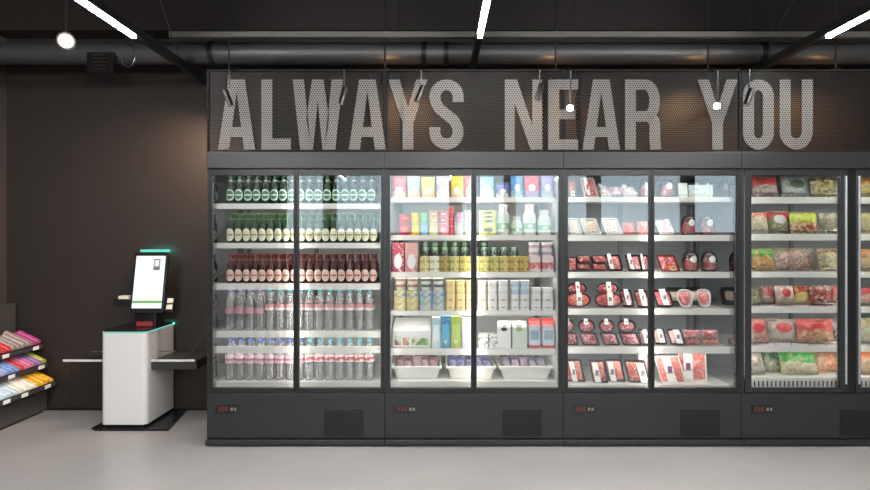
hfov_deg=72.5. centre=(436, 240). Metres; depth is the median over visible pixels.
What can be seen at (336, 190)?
beer bottle
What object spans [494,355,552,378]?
plastic crate
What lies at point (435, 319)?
milk carton
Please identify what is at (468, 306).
carton
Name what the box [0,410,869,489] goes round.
floor
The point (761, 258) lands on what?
bag
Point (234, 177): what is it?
beer bottle
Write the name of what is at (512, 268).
box
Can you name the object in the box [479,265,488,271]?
box
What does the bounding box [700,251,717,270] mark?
pack
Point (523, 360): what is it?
packet
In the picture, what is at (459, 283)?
tub
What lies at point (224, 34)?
rail
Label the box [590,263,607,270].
tray
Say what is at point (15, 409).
rack
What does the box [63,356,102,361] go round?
tray
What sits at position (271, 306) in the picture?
water bottle
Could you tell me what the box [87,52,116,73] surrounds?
outlet
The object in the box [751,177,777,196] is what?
bag
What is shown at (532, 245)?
tub
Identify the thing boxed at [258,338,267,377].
water bottle
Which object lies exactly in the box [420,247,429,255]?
jar
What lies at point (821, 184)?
bag
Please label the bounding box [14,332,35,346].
packet
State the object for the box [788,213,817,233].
bag
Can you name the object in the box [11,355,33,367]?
packet
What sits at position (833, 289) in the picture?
bag
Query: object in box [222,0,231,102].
spotlight
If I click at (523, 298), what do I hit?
tub
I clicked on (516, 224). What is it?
drink
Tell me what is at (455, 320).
milk carton
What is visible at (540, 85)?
spotlight
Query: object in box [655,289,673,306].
tray
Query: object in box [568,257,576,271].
tray
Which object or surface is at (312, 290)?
water bottle
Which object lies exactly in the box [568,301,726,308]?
shelf
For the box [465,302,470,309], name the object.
tub
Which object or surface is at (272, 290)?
water bottle
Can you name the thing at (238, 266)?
beer bottle
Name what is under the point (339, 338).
water bottle
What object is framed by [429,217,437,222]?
tub
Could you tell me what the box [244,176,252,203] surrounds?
beer bottle
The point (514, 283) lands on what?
tub
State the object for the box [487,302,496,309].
tub
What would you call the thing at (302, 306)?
water bottle
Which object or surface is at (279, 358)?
water bottle
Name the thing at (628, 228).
tray
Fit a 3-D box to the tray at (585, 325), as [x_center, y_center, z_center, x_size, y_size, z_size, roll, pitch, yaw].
[1.099,0.624,4.363,0.123,0.110,0.086,0,0,9]
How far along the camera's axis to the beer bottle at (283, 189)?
4.22 m
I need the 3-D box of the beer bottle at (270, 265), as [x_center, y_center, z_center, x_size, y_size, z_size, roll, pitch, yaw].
[-1.190,0.197,4.239,0.056,0.205,0.056,0,0,-2]
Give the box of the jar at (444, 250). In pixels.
[440,247,448,255]
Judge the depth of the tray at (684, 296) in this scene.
4.26 m
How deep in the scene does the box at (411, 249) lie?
4.18 m
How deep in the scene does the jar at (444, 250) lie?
4.33 m
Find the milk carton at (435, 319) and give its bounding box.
[432,316,439,347]
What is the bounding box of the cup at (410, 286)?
[407,283,417,289]
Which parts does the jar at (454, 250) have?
glass, lid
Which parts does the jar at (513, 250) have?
glass, lid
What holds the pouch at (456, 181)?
on the fridge at (443, 410)
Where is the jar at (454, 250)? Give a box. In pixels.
[450,247,458,255]
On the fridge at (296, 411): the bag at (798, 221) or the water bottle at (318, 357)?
the water bottle at (318, 357)
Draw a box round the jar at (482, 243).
[480,241,488,252]
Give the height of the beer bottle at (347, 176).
0.204 m
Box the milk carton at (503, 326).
[497,320,510,348]
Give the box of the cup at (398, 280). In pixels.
[394,278,405,283]
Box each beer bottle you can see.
[226,176,234,203]
[227,213,234,242]
[227,254,234,282]
[233,176,236,203]
[235,176,243,203]
[235,213,242,242]
[235,254,242,282]
[243,213,250,242]
[243,254,250,282]
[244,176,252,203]
[251,213,258,242]
[251,254,258,282]
[253,176,261,203]
[258,213,266,242]
[258,254,266,282]
[262,176,269,203]
[266,213,273,242]
[266,254,274,282]
[268,176,271,203]
[271,176,278,203]
[274,213,281,242]
[274,254,281,282]
[279,176,287,203]
[282,213,289,242]
[282,254,289,282]
[288,176,292,203]
[290,213,292,242]
[290,254,292,282]
[300,176,304,203]
[300,213,305,242]
[300,254,305,282]
[303,176,305,203]
[306,176,313,203]
[306,213,313,242]
[306,254,313,282]
[312,176,314,203]
[314,176,322,203]
[314,213,321,242]
[314,254,321,282]
[322,213,329,242]
[322,254,329,282]
[323,176,331,203]
[330,213,337,242]
[330,254,337,282]
[332,176,340,203]
[338,213,345,242]
[338,254,345,282]
[341,176,348,203]
[346,213,353,242]
[346,254,353,282]
[347,176,349,203]
[350,176,357,203]
[354,213,361,242]
[354,254,361,282]
[359,176,366,203]
[362,213,368,242]
[362,254,368,282]
[367,176,375,203]
[370,213,376,242]
[370,254,376,282]
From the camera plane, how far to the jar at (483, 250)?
4.33 m
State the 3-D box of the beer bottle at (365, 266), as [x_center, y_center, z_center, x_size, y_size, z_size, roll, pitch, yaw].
[-0.511,0.197,4.239,0.056,0.205,0.056,0,0,6]
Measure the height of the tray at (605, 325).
0.110 m
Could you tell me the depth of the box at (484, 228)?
4.17 m
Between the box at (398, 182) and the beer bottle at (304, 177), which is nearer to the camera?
the box at (398, 182)
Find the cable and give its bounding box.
[120,44,134,67]
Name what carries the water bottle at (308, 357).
on the fridge at (296, 411)
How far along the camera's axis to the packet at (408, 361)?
4.33 m
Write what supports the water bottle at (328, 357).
on the fridge at (296, 411)
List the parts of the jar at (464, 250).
lid, glass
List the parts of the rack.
panel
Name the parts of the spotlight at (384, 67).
stem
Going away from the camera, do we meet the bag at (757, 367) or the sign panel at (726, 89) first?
the sign panel at (726, 89)
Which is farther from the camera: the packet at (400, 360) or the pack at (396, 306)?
the packet at (400, 360)
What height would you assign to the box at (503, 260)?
0.059 m
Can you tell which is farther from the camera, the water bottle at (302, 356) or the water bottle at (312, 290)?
the water bottle at (312, 290)
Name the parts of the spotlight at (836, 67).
stem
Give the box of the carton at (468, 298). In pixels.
[466,296,470,302]
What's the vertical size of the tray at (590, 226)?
0.124 m
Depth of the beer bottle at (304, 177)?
4.30 m
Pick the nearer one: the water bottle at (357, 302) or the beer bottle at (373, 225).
the beer bottle at (373, 225)
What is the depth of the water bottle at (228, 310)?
4.26 m
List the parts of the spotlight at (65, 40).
stem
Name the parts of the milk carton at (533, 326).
panel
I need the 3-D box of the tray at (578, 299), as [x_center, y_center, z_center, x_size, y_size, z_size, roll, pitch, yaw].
[1.018,0.423,4.289,0.186,0.114,0.118,0,0,0]
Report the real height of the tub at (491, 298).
0.057 m
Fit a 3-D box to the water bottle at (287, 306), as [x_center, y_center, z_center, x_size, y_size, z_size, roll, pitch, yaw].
[-1.055,0.491,4.250,0.069,0.288,0.069,0,0,0]
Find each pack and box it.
[394,290,405,296]
[394,297,405,303]
[394,304,405,309]
[407,290,418,296]
[407,297,418,303]
[407,303,418,309]
[420,290,431,296]
[420,297,431,303]
[420,304,431,309]
[433,290,443,296]
[433,297,443,303]
[433,304,443,309]
[639,179,646,196]
[655,356,685,382]
[658,180,674,196]
[678,354,706,380]
[680,215,696,234]
[682,251,698,270]
[698,215,714,234]
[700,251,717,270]
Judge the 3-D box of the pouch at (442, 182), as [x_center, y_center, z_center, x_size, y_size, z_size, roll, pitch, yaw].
[0.041,-0.387,4.235,0.096,0.154,0.074,0,0,0]
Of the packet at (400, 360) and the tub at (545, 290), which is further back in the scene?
the packet at (400, 360)
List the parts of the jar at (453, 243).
lid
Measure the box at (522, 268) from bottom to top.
0.050 m
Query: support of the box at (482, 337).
on the fridge at (443, 410)
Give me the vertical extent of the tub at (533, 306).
0.051 m
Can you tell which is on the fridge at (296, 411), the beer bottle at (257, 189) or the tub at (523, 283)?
the beer bottle at (257, 189)
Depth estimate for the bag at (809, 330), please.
4.26 m
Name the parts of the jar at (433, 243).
lid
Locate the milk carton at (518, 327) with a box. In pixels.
[511,320,526,347]
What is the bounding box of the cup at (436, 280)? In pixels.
[433,278,443,283]
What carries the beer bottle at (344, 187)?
on the fridge at (296, 411)
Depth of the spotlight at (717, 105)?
3.98 m
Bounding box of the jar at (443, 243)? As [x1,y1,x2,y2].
[440,241,448,252]
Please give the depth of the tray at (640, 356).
4.35 m
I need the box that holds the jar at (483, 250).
[480,247,488,255]
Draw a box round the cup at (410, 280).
[407,278,417,283]
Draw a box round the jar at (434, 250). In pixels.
[430,247,439,269]
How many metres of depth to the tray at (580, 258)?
4.23 m
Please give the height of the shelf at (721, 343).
0.015 m
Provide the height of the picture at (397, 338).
0.065 m
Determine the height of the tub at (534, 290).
0.050 m
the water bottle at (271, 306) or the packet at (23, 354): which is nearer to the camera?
the water bottle at (271, 306)
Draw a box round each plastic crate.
[391,355,441,378]
[445,355,495,378]
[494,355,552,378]
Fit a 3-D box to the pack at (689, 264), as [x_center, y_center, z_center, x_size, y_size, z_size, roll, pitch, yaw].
[1.834,0.147,4.290,0.116,0.143,0.117,0,0,0]
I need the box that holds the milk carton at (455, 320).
[451,316,460,347]
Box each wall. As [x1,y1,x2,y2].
[0,36,6,304]
[7,39,869,407]
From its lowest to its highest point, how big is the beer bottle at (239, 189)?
0.204 m
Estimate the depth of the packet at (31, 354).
4.87 m
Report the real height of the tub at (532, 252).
0.050 m
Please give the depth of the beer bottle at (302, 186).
4.22 m
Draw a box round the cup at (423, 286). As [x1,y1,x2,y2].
[420,283,431,289]
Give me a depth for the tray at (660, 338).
4.28 m
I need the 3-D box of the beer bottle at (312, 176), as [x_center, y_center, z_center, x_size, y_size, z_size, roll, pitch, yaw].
[-0.908,-0.367,4.310,0.059,0.204,0.059,0,0,3]
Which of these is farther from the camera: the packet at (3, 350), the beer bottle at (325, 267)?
the packet at (3, 350)
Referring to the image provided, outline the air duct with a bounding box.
[0,41,869,73]
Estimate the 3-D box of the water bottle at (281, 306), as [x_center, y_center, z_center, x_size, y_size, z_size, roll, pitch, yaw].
[-1.126,0.491,4.250,0.069,0.288,0.069,0,0,0]
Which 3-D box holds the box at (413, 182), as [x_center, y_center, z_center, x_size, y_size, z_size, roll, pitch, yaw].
[-0.166,-0.387,4.235,0.096,0.154,0.074,0,0,0]
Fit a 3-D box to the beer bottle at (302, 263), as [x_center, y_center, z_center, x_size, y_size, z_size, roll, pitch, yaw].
[-0.964,0.197,4.239,0.056,0.205,0.056,0,0,-4]
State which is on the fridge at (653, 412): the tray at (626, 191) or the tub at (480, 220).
the tray at (626, 191)
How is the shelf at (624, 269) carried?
attached to the fridge at (653, 412)
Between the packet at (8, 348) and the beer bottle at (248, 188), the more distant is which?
the packet at (8, 348)
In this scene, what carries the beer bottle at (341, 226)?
on the fridge at (296, 411)
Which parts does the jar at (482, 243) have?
lid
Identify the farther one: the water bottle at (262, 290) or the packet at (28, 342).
the packet at (28, 342)
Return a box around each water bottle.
[225,290,234,329]
[225,339,234,379]
[229,290,238,328]
[229,338,238,377]
[235,290,244,329]
[235,339,244,379]
[239,290,248,328]
[239,338,247,377]
[245,290,254,329]
[245,339,254,379]
[248,338,257,377]
[249,290,257,328]
[255,290,264,329]
[255,339,264,379]
[258,290,267,328]
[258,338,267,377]
[265,290,274,329]
[265,339,274,379]
[268,290,277,328]
[268,338,277,377]
[275,290,284,329]
[275,339,284,379]
[278,290,285,328]
[278,338,285,377]
[285,290,292,329]
[285,339,292,379]
[287,290,292,328]
[287,338,292,377]
[300,290,304,329]
[300,339,304,379]
[305,290,314,329]
[305,339,314,379]
[307,290,315,328]
[307,338,314,377]
[315,290,324,329]
[315,339,324,379]
[317,290,325,328]
[317,338,324,377]
[325,290,333,329]
[325,339,333,379]
[327,290,334,328]
[327,338,334,377]
[335,290,343,329]
[335,339,343,379]
[336,290,344,328]
[336,338,344,377]
[345,290,353,329]
[345,339,353,379]
[346,290,354,328]
[346,338,354,377]
[355,290,363,329]
[355,339,363,379]
[356,290,364,328]
[356,338,364,377]
[364,290,373,329]
[364,339,373,379]
[366,290,374,328]
[366,338,374,377]
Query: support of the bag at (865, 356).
on the freezer at (825, 408)
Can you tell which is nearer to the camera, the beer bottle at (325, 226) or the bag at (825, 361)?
the beer bottle at (325, 226)
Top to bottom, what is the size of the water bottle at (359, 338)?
0.286 m
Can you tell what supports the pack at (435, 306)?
on the fridge at (443, 410)
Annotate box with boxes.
[392,243,404,271]
[393,317,430,346]
[405,243,417,271]
[420,256,429,264]
[420,264,429,271]
[430,256,438,264]
[430,265,438,271]
[440,256,448,264]
[440,265,448,271]
[449,256,458,264]
[449,264,458,271]
[459,256,468,264]
[459,264,468,271]
[469,256,478,264]
[478,333,487,347]
[479,256,488,264]
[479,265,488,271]
[488,333,497,347]
[489,256,498,264]
[489,265,498,271]
[499,256,508,264]
[499,265,508,271]
[509,256,518,264]
[509,265,518,271]
[519,256,528,264]
[519,265,528,271]
[529,256,540,271]
[541,256,553,271]
[687,185,712,196]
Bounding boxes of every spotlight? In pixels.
[56,0,75,49]
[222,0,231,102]
[223,69,235,106]
[338,69,347,104]
[379,0,389,82]
[414,69,424,102]
[534,69,543,100]
[551,0,559,83]
[566,69,573,111]
[703,0,712,83]
[710,69,720,109]
[741,69,753,105]
[830,0,840,84]
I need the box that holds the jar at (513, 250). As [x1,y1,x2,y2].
[509,247,517,255]
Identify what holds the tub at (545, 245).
on the tub at (545, 252)
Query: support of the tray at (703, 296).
on the fridge at (653, 412)
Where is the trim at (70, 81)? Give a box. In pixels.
[70,81,70,406]
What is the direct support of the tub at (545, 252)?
on the box at (547, 262)
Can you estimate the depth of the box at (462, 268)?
4.19 m
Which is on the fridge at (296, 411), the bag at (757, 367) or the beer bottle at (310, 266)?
the beer bottle at (310, 266)
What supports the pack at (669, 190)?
on the fridge at (653, 412)
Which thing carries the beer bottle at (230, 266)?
on the fridge at (296, 411)
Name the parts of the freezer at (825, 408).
door, kick panel, price rail, price rail, price rail, price rail, price rail, deck rail, door handle, vent plate, door handle, door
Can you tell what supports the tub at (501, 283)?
on the tub at (501, 291)
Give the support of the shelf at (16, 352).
attached to the rack
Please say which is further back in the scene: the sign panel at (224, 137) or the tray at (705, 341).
the tray at (705, 341)
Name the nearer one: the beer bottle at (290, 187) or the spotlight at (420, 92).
the spotlight at (420, 92)
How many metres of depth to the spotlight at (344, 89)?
3.97 m
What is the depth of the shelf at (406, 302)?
4.46 m
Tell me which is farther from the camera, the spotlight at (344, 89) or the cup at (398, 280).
the cup at (398, 280)
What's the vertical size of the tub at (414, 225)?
0.093 m
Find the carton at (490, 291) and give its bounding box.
[488,289,496,294]
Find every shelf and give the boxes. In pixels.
[0,344,39,354]
[0,363,45,377]
[0,382,51,401]
[151,353,206,368]
[218,320,380,330]
[240,209,380,209]
[391,335,541,347]
[392,302,553,309]
[394,202,546,204]
[568,202,706,203]
[568,268,723,271]
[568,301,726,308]
[568,334,727,346]
[751,269,869,271]
[751,304,869,306]
[751,334,869,345]
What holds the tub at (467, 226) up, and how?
on the fridge at (443, 410)
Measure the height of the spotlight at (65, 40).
0.676 m
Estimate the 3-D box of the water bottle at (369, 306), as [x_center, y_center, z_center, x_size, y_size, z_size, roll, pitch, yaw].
[-0.485,0.491,4.250,0.069,0.288,0.069,0,0,0]
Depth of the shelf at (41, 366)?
4.65 m
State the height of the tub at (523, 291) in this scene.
0.050 m
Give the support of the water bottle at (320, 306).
on the fridge at (296, 411)
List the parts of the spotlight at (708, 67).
stem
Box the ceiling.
[0,0,869,38]
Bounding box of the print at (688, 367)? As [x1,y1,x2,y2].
[686,363,690,369]
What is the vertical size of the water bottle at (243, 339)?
0.286 m
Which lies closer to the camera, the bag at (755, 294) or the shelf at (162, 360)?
the bag at (755, 294)
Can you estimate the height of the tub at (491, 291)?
0.050 m
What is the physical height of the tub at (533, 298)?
0.057 m
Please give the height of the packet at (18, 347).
0.121 m
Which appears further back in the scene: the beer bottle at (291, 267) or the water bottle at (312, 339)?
the water bottle at (312, 339)
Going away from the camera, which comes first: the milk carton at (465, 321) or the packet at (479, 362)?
the milk carton at (465, 321)
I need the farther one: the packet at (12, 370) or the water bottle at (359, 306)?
the packet at (12, 370)
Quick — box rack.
[0,303,55,429]
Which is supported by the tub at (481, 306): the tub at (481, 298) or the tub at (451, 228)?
the tub at (481, 298)
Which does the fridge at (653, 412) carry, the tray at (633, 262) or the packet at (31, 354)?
the tray at (633, 262)
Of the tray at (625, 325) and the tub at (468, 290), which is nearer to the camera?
the tub at (468, 290)
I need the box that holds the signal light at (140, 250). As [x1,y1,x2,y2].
[140,250,169,251]
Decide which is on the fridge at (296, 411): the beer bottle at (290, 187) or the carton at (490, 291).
the beer bottle at (290, 187)
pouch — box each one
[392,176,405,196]
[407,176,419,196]
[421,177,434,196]
[436,176,448,196]
[451,176,462,196]
[464,176,470,196]
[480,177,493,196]
[496,184,508,196]
[510,176,522,196]
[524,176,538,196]
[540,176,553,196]
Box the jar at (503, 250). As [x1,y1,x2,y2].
[499,247,507,255]
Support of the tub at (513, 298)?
on the tub at (513, 306)
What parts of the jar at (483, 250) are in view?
lid, glass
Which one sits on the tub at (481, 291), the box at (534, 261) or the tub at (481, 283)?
the tub at (481, 283)
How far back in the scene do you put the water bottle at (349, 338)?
4.34 m
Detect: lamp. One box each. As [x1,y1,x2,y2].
[75,0,206,84]
[468,0,490,81]
[737,0,869,81]
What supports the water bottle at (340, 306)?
on the fridge at (296, 411)
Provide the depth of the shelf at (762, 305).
4.30 m
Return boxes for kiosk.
[63,250,206,430]
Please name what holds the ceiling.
attached to the wall at (139, 132)
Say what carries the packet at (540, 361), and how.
in the plastic crate at (508, 372)
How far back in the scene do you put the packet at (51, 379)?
4.87 m
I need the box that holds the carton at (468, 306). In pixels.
[466,304,470,309]
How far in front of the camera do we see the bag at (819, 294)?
4.26 m
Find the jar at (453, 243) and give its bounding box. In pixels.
[450,241,458,251]
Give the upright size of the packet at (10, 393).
0.105 m
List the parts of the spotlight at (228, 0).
stem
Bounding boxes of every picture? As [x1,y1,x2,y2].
[395,336,400,344]
[403,336,408,344]
[412,336,428,344]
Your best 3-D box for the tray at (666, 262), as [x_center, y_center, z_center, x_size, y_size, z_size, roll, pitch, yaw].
[1.659,0.160,4.256,0.157,0.117,0.086,0,0,0]
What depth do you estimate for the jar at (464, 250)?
4.33 m
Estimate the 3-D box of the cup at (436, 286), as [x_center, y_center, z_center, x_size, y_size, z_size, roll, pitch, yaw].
[0.009,0.327,4.235,0.081,0.048,0.081,0,0,0]
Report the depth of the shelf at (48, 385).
4.59 m
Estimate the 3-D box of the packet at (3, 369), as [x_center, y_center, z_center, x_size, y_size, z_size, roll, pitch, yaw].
[-3.316,0.955,4.463,0.185,0.116,0.042,0,0,-1]
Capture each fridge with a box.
[205,152,384,444]
[385,152,563,444]
[563,152,742,444]
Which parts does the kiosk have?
plate, plate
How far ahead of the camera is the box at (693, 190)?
4.28 m
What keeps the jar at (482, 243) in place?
on the fridge at (443, 410)
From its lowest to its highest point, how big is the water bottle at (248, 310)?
0.288 m
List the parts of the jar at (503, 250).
glass, lid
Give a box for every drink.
[497,205,508,234]
[511,217,522,234]
[523,205,535,234]
[537,210,550,234]
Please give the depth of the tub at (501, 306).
4.20 m
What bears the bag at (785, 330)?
on the freezer at (825, 408)
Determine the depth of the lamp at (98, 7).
3.82 m
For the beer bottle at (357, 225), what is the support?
on the fridge at (296, 411)
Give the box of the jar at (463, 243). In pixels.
[460,241,468,251]
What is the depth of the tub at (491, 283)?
4.21 m
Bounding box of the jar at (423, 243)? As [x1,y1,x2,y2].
[420,241,429,253]
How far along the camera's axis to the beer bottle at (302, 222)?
4.22 m
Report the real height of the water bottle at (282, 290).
0.288 m
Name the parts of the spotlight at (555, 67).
stem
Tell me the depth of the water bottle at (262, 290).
4.34 m
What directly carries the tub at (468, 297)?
on the tub at (468, 305)
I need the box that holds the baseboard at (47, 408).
[45,408,206,409]
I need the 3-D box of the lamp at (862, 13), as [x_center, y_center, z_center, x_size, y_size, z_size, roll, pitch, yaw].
[2.427,-1.611,0.330,0.145,0.650,9.060,0,0,0]
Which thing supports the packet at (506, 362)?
in the plastic crate at (508, 372)
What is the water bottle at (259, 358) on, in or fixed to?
on the fridge at (296, 411)
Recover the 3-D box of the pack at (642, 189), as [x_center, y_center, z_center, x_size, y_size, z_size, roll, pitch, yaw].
[1.501,-0.378,4.280,0.079,0.133,0.080,0,0,0]
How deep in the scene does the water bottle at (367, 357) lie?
4.25 m
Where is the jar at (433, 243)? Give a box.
[430,241,439,253]
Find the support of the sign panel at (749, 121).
on the freezer at (825, 408)
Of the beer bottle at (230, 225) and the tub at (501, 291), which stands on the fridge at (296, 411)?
the beer bottle at (230, 225)
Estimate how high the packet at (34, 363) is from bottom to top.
0.108 m
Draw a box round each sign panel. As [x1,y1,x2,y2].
[207,69,385,151]
[385,69,562,151]
[548,69,740,151]
[741,69,869,151]
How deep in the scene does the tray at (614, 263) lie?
4.28 m
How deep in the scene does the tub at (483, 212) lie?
4.18 m
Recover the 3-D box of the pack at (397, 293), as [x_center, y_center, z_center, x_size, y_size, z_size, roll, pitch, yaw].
[-0.263,0.375,4.235,0.082,0.049,0.085,0,0,0]
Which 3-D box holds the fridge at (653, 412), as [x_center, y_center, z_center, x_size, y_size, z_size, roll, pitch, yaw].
[1.487,0.399,4.482,1.229,2.029,0.835,0,0,0]
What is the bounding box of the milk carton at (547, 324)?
[541,318,553,347]
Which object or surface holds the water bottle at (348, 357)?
on the fridge at (296, 411)
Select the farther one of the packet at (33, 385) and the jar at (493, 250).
the packet at (33, 385)
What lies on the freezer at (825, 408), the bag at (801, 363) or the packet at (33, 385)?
the bag at (801, 363)
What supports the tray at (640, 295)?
on the fridge at (653, 412)
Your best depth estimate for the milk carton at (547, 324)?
4.19 m
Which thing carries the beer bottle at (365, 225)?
on the fridge at (296, 411)
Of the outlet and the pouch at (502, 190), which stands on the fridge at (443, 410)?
the pouch at (502, 190)
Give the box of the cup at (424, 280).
[420,278,431,283]
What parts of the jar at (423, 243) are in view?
lid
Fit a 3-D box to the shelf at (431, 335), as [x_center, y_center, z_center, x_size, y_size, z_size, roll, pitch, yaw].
[0.256,0.768,4.491,1.165,0.015,0.578,0,0,0]
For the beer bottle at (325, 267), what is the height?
0.205 m
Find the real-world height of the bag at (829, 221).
0.158 m
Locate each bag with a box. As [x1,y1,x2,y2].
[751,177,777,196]
[751,212,767,233]
[751,249,774,270]
[751,287,760,305]
[751,318,767,343]
[751,352,764,374]
[759,285,775,304]
[760,352,780,371]
[766,211,789,233]
[767,319,796,341]
[772,248,815,270]
[774,285,794,304]
[778,352,818,374]
[780,177,810,196]
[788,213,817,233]
[792,286,809,304]
[795,318,834,343]
[808,285,832,304]
[809,177,836,196]
[812,352,836,371]
[816,248,836,270]
[818,213,836,233]
[829,285,836,302]
[832,319,836,341]
[861,177,869,196]
[861,213,869,233]
[861,249,869,270]
[861,288,869,304]
[861,318,869,343]
[861,352,869,373]
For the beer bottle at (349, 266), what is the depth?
4.22 m
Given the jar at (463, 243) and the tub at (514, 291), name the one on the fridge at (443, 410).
the jar at (463, 243)
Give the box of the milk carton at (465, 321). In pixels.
[461,317,470,347]
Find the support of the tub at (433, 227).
on the fridge at (443, 410)
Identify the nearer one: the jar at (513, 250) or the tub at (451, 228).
the tub at (451, 228)
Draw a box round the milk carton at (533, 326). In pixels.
[527,318,539,347]
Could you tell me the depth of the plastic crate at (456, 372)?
4.25 m
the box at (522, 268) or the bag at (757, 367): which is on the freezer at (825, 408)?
the bag at (757, 367)
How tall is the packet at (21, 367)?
0.109 m
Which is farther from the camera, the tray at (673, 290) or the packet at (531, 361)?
the tray at (673, 290)
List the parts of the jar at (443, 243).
lid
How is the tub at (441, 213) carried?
on the tub at (441, 219)
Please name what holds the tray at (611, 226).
on the fridge at (653, 412)
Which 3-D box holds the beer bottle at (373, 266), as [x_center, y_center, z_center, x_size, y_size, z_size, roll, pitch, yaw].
[-0.454,0.197,4.239,0.056,0.205,0.056,0,0,4]
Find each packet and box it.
[0,335,21,349]
[0,338,16,351]
[0,342,11,352]
[0,346,5,353]
[0,359,19,372]
[0,362,14,373]
[0,366,9,375]
[0,381,23,393]
[0,383,18,395]
[0,387,14,397]
[0,390,9,398]
[1,358,24,370]
[2,333,26,348]
[3,331,31,347]
[6,379,27,391]
[8,357,28,369]
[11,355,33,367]
[11,378,31,390]
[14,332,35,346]
[15,376,36,388]
[16,354,37,366]
[17,330,40,344]
[19,375,40,386]
[20,353,41,365]
[24,373,45,385]
[25,352,45,363]
[30,372,49,383]
[33,371,53,382]
[396,357,404,365]
[405,355,412,364]
[405,358,411,365]
[413,356,420,365]
[421,356,428,365]
[430,357,437,365]
[449,356,456,365]
[457,356,465,365]
[466,356,470,365]
[477,357,481,365]
[482,357,490,365]
[501,358,510,365]
[510,357,519,365]
[519,357,527,365]
[527,358,536,365]
[536,358,544,365]
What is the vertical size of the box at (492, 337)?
0.099 m
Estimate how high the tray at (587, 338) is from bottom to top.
0.092 m
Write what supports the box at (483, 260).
on the box at (482, 268)
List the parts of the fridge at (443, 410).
door, price rail, price rail, price rail, price rail, price rail, deck rail, kick panel, door, vent plate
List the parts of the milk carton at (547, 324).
panel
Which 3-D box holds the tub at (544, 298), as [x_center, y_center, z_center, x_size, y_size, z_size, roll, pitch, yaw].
[0.786,0.411,4.235,0.081,0.057,0.081,0,0,0]
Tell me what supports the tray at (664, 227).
on the fridge at (653, 412)
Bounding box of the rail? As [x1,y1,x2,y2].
[169,0,869,38]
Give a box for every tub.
[399,214,410,220]
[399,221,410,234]
[411,216,419,221]
[411,222,419,234]
[420,216,427,221]
[420,222,427,234]
[429,211,437,216]
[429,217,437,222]
[429,223,437,234]
[439,211,447,216]
[439,217,447,222]
[439,223,447,234]
[446,280,454,287]
[446,287,454,294]
[446,294,454,302]
[446,303,454,309]
[448,212,453,218]
[448,219,453,225]
[448,226,453,234]
[454,213,462,217]
[454,223,462,234]
[455,218,462,222]
[456,280,464,287]
[456,287,464,294]
[456,294,464,302]
[456,303,464,309]
[464,223,470,234]
[465,280,470,287]
[465,287,470,294]
[465,294,470,302]
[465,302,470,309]
[477,280,486,287]
[477,287,486,294]
[477,294,486,302]
[477,302,486,309]
[478,210,495,214]
[478,215,496,218]
[478,219,496,222]
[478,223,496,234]
[487,280,496,287]
[487,287,496,294]
[487,294,496,302]
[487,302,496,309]
[498,280,507,287]
[498,287,507,294]
[498,294,507,302]
[498,303,507,309]
[510,280,518,287]
[510,287,518,294]
[510,294,518,302]
[510,302,518,309]
[519,280,528,287]
[519,287,528,294]
[519,294,528,302]
[519,302,528,309]
[528,242,539,248]
[528,249,539,255]
[530,287,540,294]
[530,294,540,302]
[530,302,540,309]
[541,242,552,248]
[541,249,552,255]
[541,287,553,294]
[541,294,553,302]
[541,302,553,309]
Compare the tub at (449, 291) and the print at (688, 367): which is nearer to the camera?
the tub at (449, 291)
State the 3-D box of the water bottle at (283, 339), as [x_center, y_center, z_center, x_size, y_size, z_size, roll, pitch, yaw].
[-1.126,0.849,4.325,0.069,0.286,0.069,0,0,0]
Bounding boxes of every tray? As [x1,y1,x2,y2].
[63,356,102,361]
[568,178,575,196]
[568,218,581,234]
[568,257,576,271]
[568,282,586,293]
[568,292,590,306]
[568,319,573,331]
[568,332,578,345]
[568,359,584,381]
[576,255,591,262]
[577,263,591,270]
[578,319,594,331]
[579,332,599,345]
[580,178,597,196]
[580,218,600,234]
[589,360,607,382]
[590,255,607,262]
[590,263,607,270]
[595,292,622,306]
[596,184,611,196]
[597,282,618,293]
[599,319,614,331]
[600,332,619,345]
[601,218,622,234]
[604,359,625,381]
[605,254,622,270]
[609,186,621,196]
[617,319,635,331]
[619,185,637,196]
[619,289,633,306]
[619,332,641,345]
[621,222,635,234]
[624,359,646,382]
[625,254,642,270]
[634,289,646,307]
[636,221,646,234]
[638,329,646,344]
[638,354,646,360]
[638,354,646,368]
[639,254,646,270]
[655,219,673,234]
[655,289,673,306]
[655,328,666,343]
[657,255,679,270]
[665,287,680,304]
[667,329,685,344]
[677,289,692,307]
[682,330,700,337]
[684,338,701,344]
[685,287,700,304]
[696,289,710,306]
[700,330,717,337]
[701,337,718,344]
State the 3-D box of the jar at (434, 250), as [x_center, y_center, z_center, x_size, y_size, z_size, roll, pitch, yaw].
[-0.015,0.131,4.360,0.068,0.175,0.068,0,0,0]
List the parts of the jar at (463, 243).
lid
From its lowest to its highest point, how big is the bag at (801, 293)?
0.141 m
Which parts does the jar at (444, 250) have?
glass, lid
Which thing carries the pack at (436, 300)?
on the pack at (435, 306)
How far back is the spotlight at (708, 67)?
4.43 m
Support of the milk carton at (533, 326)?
on the fridge at (443, 410)
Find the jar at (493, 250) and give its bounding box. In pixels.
[489,247,498,255]
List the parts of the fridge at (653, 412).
door, price rail, price rail, price rail, price rail, price rail, deck rail, kick panel, door, vent plate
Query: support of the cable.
hanging from the lamp at (98, 7)
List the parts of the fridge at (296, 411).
door, kick panel, price rail, price rail, price rail, price rail, guard rail, deck rail, door, vent plate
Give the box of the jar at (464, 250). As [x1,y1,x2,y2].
[460,247,468,255]
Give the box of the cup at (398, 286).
[394,283,405,289]
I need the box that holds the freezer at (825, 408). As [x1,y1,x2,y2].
[740,152,869,444]
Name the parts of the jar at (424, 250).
lid, glass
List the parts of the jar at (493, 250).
lid, glass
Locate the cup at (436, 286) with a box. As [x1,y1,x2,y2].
[433,283,443,289]
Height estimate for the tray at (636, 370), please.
0.158 m
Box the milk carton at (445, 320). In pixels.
[441,316,449,347]

